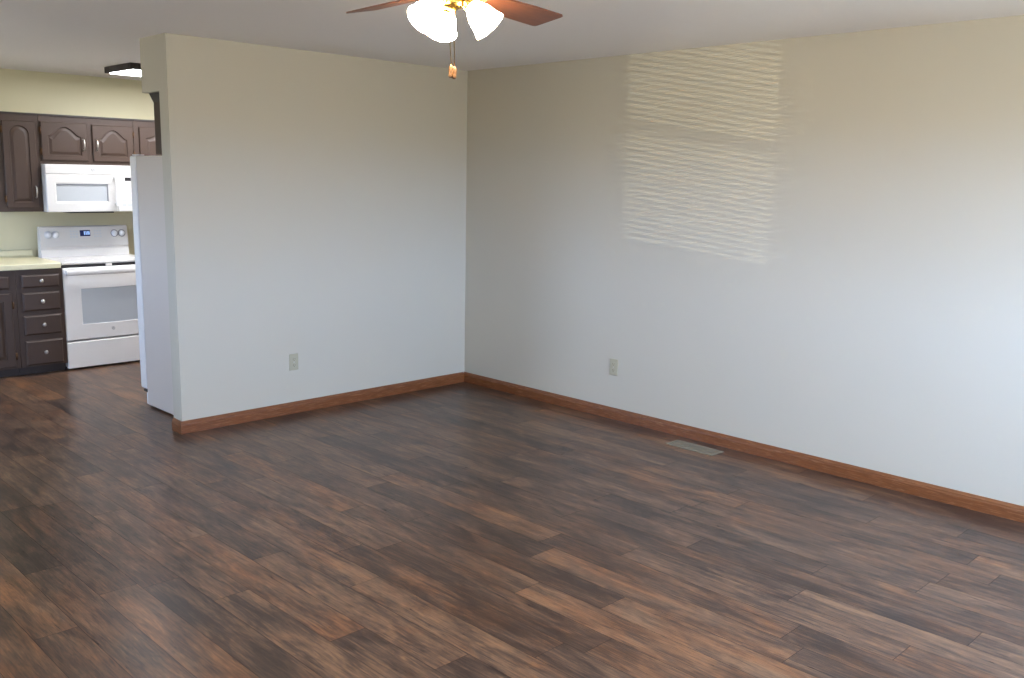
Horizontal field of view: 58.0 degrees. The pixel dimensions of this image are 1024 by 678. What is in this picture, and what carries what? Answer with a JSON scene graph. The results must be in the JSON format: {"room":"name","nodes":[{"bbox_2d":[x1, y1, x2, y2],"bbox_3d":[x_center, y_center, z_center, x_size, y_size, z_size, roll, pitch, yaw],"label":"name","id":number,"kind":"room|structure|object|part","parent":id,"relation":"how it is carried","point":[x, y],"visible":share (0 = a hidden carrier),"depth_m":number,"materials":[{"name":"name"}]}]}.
{"room":"empty living room","nodes":[
{"label":"empty living room","id":0,"kind":"room"},
{"bbox_2d":[0,68,153,256],"bbox_3d":[-4.599,-0.942,7.495,5.750,2.500,0.150,-9,14,-44],"label":"wall","id":1,"kind":"structure","parent":0,"point":[23,91],"depth_m":7.95,"materials":[{"name":"paint"}]},
{"bbox_2d":[0,111,43,211],"bbox_3d":[-4.080,-1.441,7.536,0.351,0.789,0.382,-9,14,-44],"label":"upper cabinet","id":2,"kind":"object","parent":1,"relation":"attached to","point":[20,166],"visible":1,"depth_m":7.44,"materials":[{"name":"brown paint"}]},
{"bbox_3d":[-3.979,-1.804,7.376,0.351,0.016,0.032,-9,14,-44],"label":"molding","id":3,"kind":"part","parent":2,"relation":"part of","materials":[{"name":"brown wood"}]},
{"bbox_2d":[37,113,134,165],"bbox_3d":[-3.675,-1.692,7.894,0.780,0.401,0.382,-9,14,-44],"label":"upper cabinet","id":4,"kind":"object","parent":1,"relation":"attached to","point":[63,139],"visible":0.98,"depth_m":7.77,"materials":[{"name":"brown paint"}]},
{"bbox_3d":[-3.709,-1.636,7.660,0.368,0.309,0.018,-9,14,-44],"label":"door","id":5,"kind":"part","parent":4,"relation":"part of","materials":[{"name":"brown paint"}]},
{"bbox_3d":[-3.577,-1.864,7.768,0.773,0.016,0.032,-9,14,-44],"label":"molding","id":6,"kind":"part","parent":4,"relation":"part of","materials":[{"name":"brown wood"}]},
{"bbox_2d":[41,164,131,212],"bbox_3d":[-3.656,-1.290,7.930,0.760,0.399,0.465,-9,14,-44],"label":"microwave","id":7,"kind":"object","parent":4,"relation":"attached to","point":[66,188],"visible":0.87,"depth_m":7.76,"materials":[{"name":"plastic"}]},
{"bbox_3d":[-3.604,-1.224,7.754,0.576,0.310,0.029,-9,14,-44],"label":"door","id":8,"kind":"part","parent":7,"relation":"part of","materials":[{"name":"plastic"}]},
{"bbox_3d":[-3.386,-1.268,7.910,0.026,0.252,0.051,-9,14,-44],"label":"handle","id":9,"kind":"part","parent":7,"relation":"part of","materials":[{"name":"plastic"}]},
{"bbox_3d":[-3.333,-1.264,8.019,0.182,0.310,0.030,-9,14,-44],"label":"control panel","id":10,"kind":"part","parent":7,"relation":"part of","materials":[{"name":"plastic"}]},
{"bbox_3d":[-3.427,-1.675,7.936,0.344,0.302,0.018,-9,14,-44],"label":"door","id":11,"kind":"part","parent":4,"relation":"part of","materials":[{"name":"brown paint"}]},
{"bbox_2d":[133,119,161,155],"bbox_3d":[-3.181,-1.576,8.412,0.620,0.789,0.382,-9,14,-44],"label":"upper cabinet","id":12,"kind":"object","parent":1,"relation":"attached to","point":[144,130],"visible":0.1,"depth_m":8.11,"materials":[{"name":"brown paint"}]},
{"bbox_3d":[-3.080,-1.939,8.252,0.620,0.016,0.032,-9,14,-44],"label":"molding","id":13,"kind":"part","parent":12,"relation":"part of","materials":[{"name":"brown wood"}]},
{"bbox_3d":[-3.081,-1.540,8.309,0.520,0.687,0.018,-9,14,-44],"label":"door","id":14,"kind":"part","parent":12,"relation":"part of","materials":[{"name":"brown paint"}]},
{"bbox_2d":[139,33,467,420],"bbox_3d":[-1.342,-0.754,6.604,2.387,2.440,0.362,-9,14,-44],"label":"wall","id":15,"kind":"structure","parent":0,"point":[315,202],"depth_m":6.28,"materials":[{"name":"paint"}]},
{"bbox_2d":[149,92,161,153],"bbox_3d":[-1.860,-1.387,6.059,0.957,0.372,0.261,-9,14,-44],"label":"upper cabinet","id":16,"kind":"object","parent":15,"relation":"attached to","point":[154,96],"visible":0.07,"depth_m":5.78,"materials":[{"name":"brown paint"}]},
{"bbox_3d":[-1.857,-1.544,6.032,0.957,0.054,0.261,-9,14,-44],"label":"crown molding","id":17,"kind":"part","parent":16,"relation":"part of","materials":[{"name":"brown wood"}]},
{"bbox_2d":[172,418,180,433],"bbox_3d":[-2.134,0.553,5.888,0.015,0.080,0.118,-9,14,-44],"label":"baseboard","id":18,"kind":"structure","parent":15,"relation":"attached to","point":[175,422],"depth_m":5.89,"materials":[{"name":"brown wood"}]},
{"bbox_2d":[289,353,297,370],"bbox_3d":[-1.500,0.159,6.357,0.070,0.115,0.008,-9,14,-44],"label":"wall outlet","id":19,"kind":"object","parent":15,"relation":"attached to","point":[293,358],"visible":1,"depth_m":6.35,"materials":[{"name":"beige plastic"}]},
{"bbox_2d":[180,372,463,433],"bbox_3d":[-1.243,0.434,6.664,2.386,0.080,0.015,-9,14,-44],"label":"baseboard","id":20,"kind":"structure","parent":15,"relation":"attached to","point":[211,422],"depth_m":6.50,"materials":[{"name":"brown wood"}]},
{"bbox_2d":[0,360,1023,677],"bbox_3d":[-1.309,0.882,4.508,5.600,0.060,9.140,-9,14,-44],"label":"floor","id":21,"kind":"structure","parent":0,"point":[463,529],"depth_m":4.09,"materials":[{"name":"wood"}]},
{"bbox_2d":[0,270,21,377],"bbox_3d":[-4.292,-0.135,7.340,0.498,0.851,0.712,-9,14,-44],"label":"base cabinet","id":22,"kind":"object","parent":21,"relation":"on","point":[10,356],"visible":1,"depth_m":7.24,"materials":[{"name":"brown paint"}]},
{"bbox_3d":[-4.062,-0.416,7.063,0.402,0.102,0.019,-9,14,-44],"label":"drawer","id":23,"kind":"part","parent":22,"relation":"part of","materials":[{"name":"brown paint"}]},
{"bbox_3d":[-4.067,-0.045,7.130,0.410,0.584,0.018,-9,14,-44],"label":"door","id":24,"kind":"part","parent":22,"relation":"part of","materials":[{"name":"brown paint"}]},
{"bbox_2d":[0,249,60,270],"bbox_3d":[-4.170,-0.625,7.384,0.838,0.102,0.688,-9,14,-44],"label":"countertop","id":25,"kind":"structure","parent":22,"relation":"on","point":[9,259],"depth_m":7.43,"materials":[{"name":"yellow laminate"}]},
{"bbox_2d":[14,268,67,374],"bbox_3d":[-3.988,-0.180,7.636,0.352,0.851,0.712,-9,14,-44],"label":"base cabinet","id":26,"kind":"object","parent":21,"relation":"on","point":[39,292],"visible":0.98,"depth_m":7.41,"materials":[{"name":"brown paint"}]},
{"bbox_3d":[-3.757,-0.462,7.361,0.284,0.102,0.019,-9,14,-44],"label":"drawer","id":27,"kind":"part","parent":26,"relation":"part of","materials":[{"name":"brown paint"}]},
{"bbox_3d":[-3.760,-0.302,7.389,0.284,0.148,0.019,-9,14,-44],"label":"drawer","id":28,"kind":"part","parent":26,"relation":"part of","materials":[{"name":"brown paint"}]},
{"bbox_3d":[-3.764,-0.116,7.421,0.284,0.157,0.019,-9,14,-44],"label":"drawer","id":29,"kind":"part","parent":26,"relation":"part of","materials":[{"name":"brown paint"}]},
{"bbox_3d":[-3.768,0.103,7.459,0.284,0.199,0.019,-9,14,-44],"label":"drawer","id":30,"kind":"part","parent":26,"relation":"part of","materials":[{"name":"brown paint"}]},
{"bbox_2d":[37,225,139,368],"bbox_3d":[-3.577,-0.387,7.989,0.760,1.152,0.723,-9,14,-44],"label":"range","id":31,"kind":"object","parent":21,"relation":"on","point":[98,267],"visible":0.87,"depth_m":7.81,"materials":[{"name":"white metal"}]},
{"bbox_3d":[-3.933,-0.882,7.838,0.052,0.052,0.034,-9,14,-44],"label":"knob","id":32,"kind":"part","parent":31,"relation":"part of","materials":[{"name":"white plastic"}]},
{"bbox_3d":[-3.891,-0.889,7.880,0.052,0.052,0.034,-9,14,-44],"label":"knob","id":33,"kind":"part","parent":31,"relation":"part of","materials":[{"name":"white plastic"}]},
{"bbox_3d":[-3.742,-0.902,8.078,0.740,0.174,0.082,-9,14,-44],"label":"control panel","id":34,"kind":"part","parent":31,"relation":"part of","materials":[{"name":"white metal"}]},
{"bbox_2d":[44,254,134,264],"bbox_3d":[-3.547,-0.681,7.912,0.760,0.023,0.478,-9,14,-44],"label":"cooktop","id":35,"kind":"object","parent":31,"relation":"in","point":[65,259],"depth_m":7.85,"materials":[{"name":"white metal"}]},
{"bbox_3d":[-3.380,-0.317,7.797,0.760,0.599,0.029,-9,14,-44],"label":"oven door","id":36,"kind":"part","parent":31,"relation":"part of","materials":[{"name":"white metal"}]},
{"bbox_3d":[-3.343,-0.573,7.719,0.736,0.047,0.067,-9,14,-44],"label":"handle","id":37,"kind":"part","parent":31,"relation":"part of","materials":[{"name":"white metal"}]},
{"bbox_3d":[-3.393,0.097,7.875,0.760,0.218,0.044,-9,14,-44],"label":"storage drawer","id":38,"kind":"part","parent":31,"relation":"part of","materials":[{"name":"white metal"}]},
{"bbox_2d":[130,154,173,414],"bbox_3d":[-2.049,-0.405,6.516,0.911,1.733,0.857,-9,14,-44],"label":"refrigerator","id":39,"kind":"object","parent":21,"relation":"on","point":[147,189],"visible":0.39,"depth_m":6.27,"materials":[{"name":"metal"}]},
{"bbox_3d":[-2.462,-0.469,6.550,0.380,1.619,0.094,-9,14,-44],"label":"freezer door","id":40,"kind":"part","parent":39,"relation":"part of","materials":[{"name":"white metal"}]},
{"bbox_2d":[665,439,723,455],"bbox_3d":[1.135,0.677,5.762,0.134,0.006,0.344,-9,14,-44],"label":"floor vent","id":41,"kind":"object","parent":21,"relation":"in","point":[677,443],"visible":1,"depth_m":5.75,"materials":[{"name":"beige metal"}]},
{"bbox_2d":[671,441,719,453],"bbox_3d":[1.135,0.676,5.762,0.106,0.004,0.316,-9,14,-44],"label":"grille","id":42,"kind":"object","parent":41,"relation":"attached to","point":[681,444],"depth_m":5.76,"materials":[{"name":"beige metal"}]},
{"bbox_2d":[0,0,1023,80],"bbox_3d":[-1.261,-1.600,4.075,5.900,0.100,9.440,-9,14,-44],"label":"ceiling","id":43,"kind":"structure","parent":0,"point":[73,37],"depth_m":5.00,"materials":[{"name":"paint"}]},
{"bbox_2d":[104,62,140,76],"bbox_3d":[-2.622,-2.155,7.549,1.200,0.051,0.500,-9,14,-44],"label":"kitchen ceiling light","id":44,"kind":"object","parent":43,"relation":"attached to","point":[131,69],"visible":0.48,"depth_m":7.12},
{"bbox_2d":[110,69,140,76],"bbox_3d":[-2.622,-2.138,7.552,1.140,0.016,0.440,-9,14,-44],"label":"diffuser","id":45,"kind":"object","parent":44,"relation":"attached to","point":[131,72],"depth_m":7.19,"materials":[{"name":"white plastic"}]},
{"bbox_2d":[346,0,562,78],"bbox_3d":[-0.211,-1.121,3.122,1.210,0.475,1.192,-7,14,-44],"label":"ceiling fan","id":46,"kind":"object","parent":43,"relation":"hanging from","point":[436,19],"visible":1,"depth_m":3.12,"materials":[{"name":"white glass"}]},
{"bbox_3d":[-0.451,-1.228,3.396,0.137,0.006,0.432,-21,22,-34],"label":"blade","id":47,"kind":"part","parent":46,"relation":"part of","materials":[{"name":"brown wood"}]},
{"bbox_3d":[-0.273,-1.063,3.015,0.130,0.130,0.116,-7,14,-44],"label":"lamp shade","id":48,"kind":"part","parent":46,"relation":"part of","materials":[{"name":"white glass"}]},
{"bbox_3d":[-0.266,-1.074,3.022,0.076,0.077,0.058,-7,14,-44],"label":"bulb","id":49,"kind":"part","parent":46,"relation":"part of","materials":[{"name":"white glass"}]},
{"bbox_3d":[-0.236,-1.095,3.208,0.112,0.130,0.128,-7,14,-44],"label":"lamp shade","id":50,"kind":"part","parent":46,"relation":"part of","materials":[{"name":"white glass"}]},
{"bbox_3d":[-0.211,-1.033,3.107,0.019,0.216,0.003,1,10,0],"label":"pull chain","id":51,"kind":"part","parent":46,"relation":"part of","materials":[{"name":"gold metal"}]},
{"bbox_3d":[-0.191,-1.032,3.107,0.012,0.215,0.003,1,10,0],"label":"pull chain","id":52,"kind":"part","parent":46,"relation":"part of","materials":[{"name":"gold metal"}]},
{"bbox_2d":[463,0,474,10],"bbox_3d":[-0.144,-1.124,3.081,0.055,0.055,0.056,-7,14,-44],"label":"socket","id":53,"kind":"object","parent":46,"relation":"attached to","point":[469,5],"depth_m":3.06,"materials":[{"name":"gold metal"}]},
{"bbox_3d":[-0.087,-1.067,3.084,0.115,0.130,0.125,-7,14,-44],"label":"lamp shade","id":54,"kind":"part","parent":46,"relation":"part of","materials":[{"name":"white glass"}]},
{"bbox_3d":[0.025,-1.212,3.418,0.137,0.006,0.432,-7,3,34],"label":"blade","id":55,"kind":"part","parent":46,"relation":"part of","materials":[{"name":"brown wood"}]},
{"bbox_2d":[464,15,1023,505],"bbox_3d":[0.762,-0.628,6.293,0.150,2.500,9.440,-9,14,-44],"label":"wall","id":56,"kind":"structure","parent":0,"point":[811,245],"depth_m":5.39,"materials":[{"name":"paint"}]},
{"bbox_2d":[609,358,617,375],"bbox_3d":[0.700,0.193,6.369,0.008,0.115,0.070,-9,14,-44],"label":"wall outlet","id":57,"kind":"object","parent":56,"relation":"attached to","point":[613,370],"visible":1,"depth_m":6.36,"materials":[{"name":"beige plastic"}]},
{"bbox_2d":[464,372,1023,522],"bbox_3d":[1.748,0.718,5.370,0.015,0.080,6.100,-9,14,-44],"label":"baseboard","id":58,"kind":"structure","parent":56,"relation":"attached to","point":[1011,511],"depth_m":5.52,"materials":[{"name":"brown wood"}]}
]}

